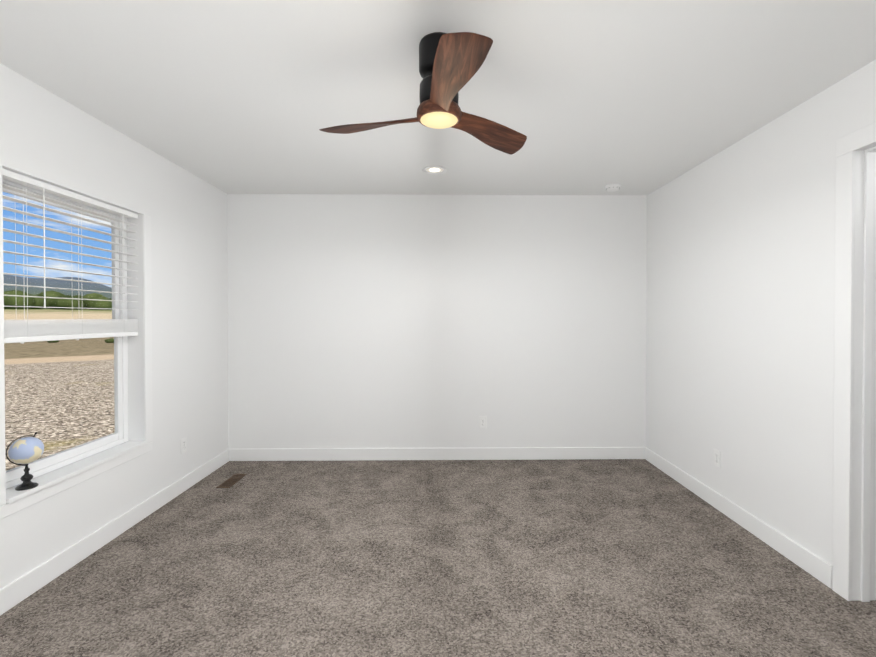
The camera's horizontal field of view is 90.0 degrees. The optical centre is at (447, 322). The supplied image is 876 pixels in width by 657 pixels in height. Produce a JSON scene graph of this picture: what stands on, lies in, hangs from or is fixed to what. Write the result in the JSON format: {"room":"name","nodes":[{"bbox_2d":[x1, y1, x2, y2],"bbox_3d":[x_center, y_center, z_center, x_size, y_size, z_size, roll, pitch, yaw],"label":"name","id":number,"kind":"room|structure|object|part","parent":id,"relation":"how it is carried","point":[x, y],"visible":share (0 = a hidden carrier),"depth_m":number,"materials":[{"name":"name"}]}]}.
{"room":"empty bedroom","nodes":[
{"label":"empty bedroom","id":0,"kind":"room"},
{"bbox_2d":[0,63,228,588],"bbox_3d":[-2.058,0.076,1.578,0.160,2.440,4.850,0,1,-1],"label":"wall","id":1,"kind":"structure","parent":0,"point":[47,136],"depth_m":2.88,"materials":[{"name":"white paint"}]},
{"bbox_2d":[0,164,152,519],"bbox_3d":[-2.063,0.084,2.314,0.161,1.570,1.262,0,1,-1],"label":"window","id":2,"kind":"structure","parent":1,"relation":"in","point":[119,327],"depth_m":2.42,"materials":[{"name":"white plastic"}]},
{"bbox_3d":[-2.120,0.049,2.412,0.021,1.398,0.816,0,1,-1],"label":"glass","id":3,"kind":"part","parent":2,"relation":"part of","materials":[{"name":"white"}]},
{"bbox_2d":[6,441,146,503],"bbox_3d":[-2.033,0.799,2.421,0.123,0.022,0.922,0,1,-1],"label":"window sill","id":4,"kind":"structure","parent":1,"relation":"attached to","point":[58,475],"depth_m":2.35,"materials":[{"name":"white paint"}]},
{"bbox_2d":[6,432,43,490],"bbox_3d":[-2.015,0.661,2.095,0.125,0.260,0.125,0,1,-1],"label":"globe","id":5,"kind":"object","parent":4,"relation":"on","point":[25,450],"visible":1,"depth_m":2.07},
{"bbox_2d":[0,449,228,615],"bbox_3d":[-1.971,1.240,1.584,0.014,0.112,4.836,0,1,-1],"label":"baseboard","id":6,"kind":"structure","parent":1,"relation":"attached to","point":[23,587],"depth_m":2.45,"materials":[{"name":"white paint"}]},
{"bbox_2d":[181,437,186,453],"bbox_3d":[-1.998,0.933,3.313,0.009,0.115,0.070,0,1,-1],"label":"electrical outlet","id":7,"kind":"object","parent":1,"relation":"attached to","point":[183,445],"visible":1,"depth_m":3.31,"materials":[{"name":"white plastic"}]},
{"bbox_2d":[227,194,646,448],"bbox_3d":[-0.108,0.050,4.090,4.130,2.440,0.120,0,1,-1],"label":"wall","id":8,"kind":"structure","parent":0,"point":[392,321],"depth_m":4.03,"materials":[{"name":"white paint"}]},
{"bbox_2d":[229,447,644,460],"bbox_3d":[-0.087,1.215,4.036,3.850,0.112,0.014,0,1,-1],"label":"baseboard","id":9,"kind":"structure","parent":8,"relation":"attached to","point":[356,454],"depth_m":4.03,"materials":[{"name":"white paint"}]},
{"bbox_2d":[479,416,486,428],"bbox_3d":[0.323,0.926,4.041,0.070,0.115,0.009,0,1,-1],"label":"electrical outlet","id":10,"kind":"object","parent":8,"relation":"attached to","point":[482,422],"visible":1,"depth_m":4.04,"materials":[{"name":"white plastic"}]},
{"bbox_2d":[0,459,875,656],"bbox_3d":[-0.073,1.356,1.619,4.130,0.120,5.090,0,1,-1],"label":"floor","id":11,"kind":"structure","parent":0,"point":[523,558],"depth_m":2.22,"materials":[{"name":"carpet"}]},
{"bbox_2d":[216,474,245,487],"bbox_3d":[-1.735,1.273,3.520,0.105,0.006,0.300,0,1,-1],"label":"air vent register","id":12,"kind":"object","parent":11,"relation":"on","point":[231,481],"visible":1,"depth_m":3.50,"materials":[{"name":"brown metal"}]},
{"bbox_2d":[0,0,875,195],"bbox_3d":[-0.073,-1.204,1.593,4.130,0.120,5.090,0,1,-1],"label":"ceiling","id":13,"kind":"structure","parent":0,"point":[630,97],"depth_m":2.07,"materials":[{"name":"white paint"}]},
{"bbox_2d":[319,32,526,154],"bbox_3d":[-0.092,-0.987,1.746,0.944,0.316,0.923,0,1,-1],"label":"fan","id":14,"kind":"object","parent":13,"relation":"hanging from","point":[450,64],"visible":1,"depth_m":1.74,"materials":[{"name":"brown wood"}]},
{"bbox_3d":[-0.318,-0.861,1.894,0.488,0.050,0.173,0,1,25],"label":"blade","id":15,"kind":"part","parent":14,"relation":"part of","materials":[{"name":"brown wood"}]},
{"bbox_2d":[420,112,457,128],"bbox_3d":[-0.037,-0.834,1.812,0.156,0.008,0.156,0,1,-1],"label":"diffuser","id":16,"kind":"object","parent":14,"relation":"attached to","point":[437,120],"depth_m":1.80,"materials":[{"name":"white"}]},
{"bbox_3d":[0.032,-0.857,1.528,0.173,0.050,0.488,0,1,-5],"label":"blade","id":17,"kind":"part","parent":14,"relation":"part of","materials":[{"name":"brown wood"}]},
{"bbox_3d":[0.175,-0.862,2.013,0.488,0.050,0.173,0,1,-35],"label":"blade","id":18,"kind":"part","parent":14,"relation":"part of","materials":[{"name":"brown wood"}]},
{"bbox_2d":[422,166,446,173],"bbox_3d":[-0.103,-1.158,3.338,0.188,0.009,0.188,0,1,-1],"label":"recessed light","id":19,"kind":"object","parent":13,"relation":"in","point":[434,170],"visible":0.98,"depth_m":3.33,"materials":[{"name":"white paint"}]},
{"bbox_2d":[605,184,620,191],"bbox_3d":[1.411,-1.146,3.749,0.128,0.041,0.128,0,1,-1],"label":"smoke detector","id":20,"kind":"object","parent":13,"relation":"attached to","point":[612,187],"visible":0.98,"depth_m":3.71,"materials":[{"name":"white plastic"}]},
{"bbox_2d":[646,60,875,564],"bbox_3d":[1.932,0.076,1.634,0.120,2.440,4.850,0,1,-1],"label":"wall","id":21,"kind":"structure","parent":0,"point":[740,311],"depth_m":2.62,"materials":[{"name":"white paint"}]},
{"bbox_2d":[714,449,720,467],"bbox_3d":[1.848,0.936,3.007,0.009,0.115,0.070,0,1,-1],"label":"electrical outlet","id":22,"kind":"object","parent":21,"relation":"attached to","point":[717,458],"visible":1,"depth_m":3.00,"materials":[{"name":"white plastic"}]},
{"bbox_2d":[645,447,831,588],"bbox_3d":[1.865,1.240,1.638,0.014,0.112,4.836,0,1,-1],"label":"baseboard","id":23,"kind":"structure","parent":21,"relation":"attached to","point":[812,564],"depth_m":2.65,"materials":[{"name":"white paint"}]},
{"bbox_2d":[832,122,875,601],"bbox_3d":[1.925,0.216,1.616,0.138,2.160,0.970,0,1,-1],"label":"door frame","id":24,"kind":"structure","parent":21,"relation":"in","point":[863,577],"depth_m":2.02,"materials":[{"name":"white paint"}]},
{"label":"outside","id":25,"kind":"structure","parent":0,"visible":0},
{"bbox_2d":[3,274,113,342],"bbox_3d":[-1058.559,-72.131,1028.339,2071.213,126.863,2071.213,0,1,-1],"label":"scenery","id":26,"kind":"structure","parent":25,"point":[36,311],"depth_m":220.33,"materials":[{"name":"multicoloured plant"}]},
{"bbox_2d":[4,337,114,470],"bbox_3d":[-43.733,1.562,19.332,107.000,0.001,160.000,0,1,-1],"label":"ground","id":27,"kind":"structure","parent":25,"point":[52,424],"depth_m":10.30,"materials":[{"name":"beige gravel"}]}
]}

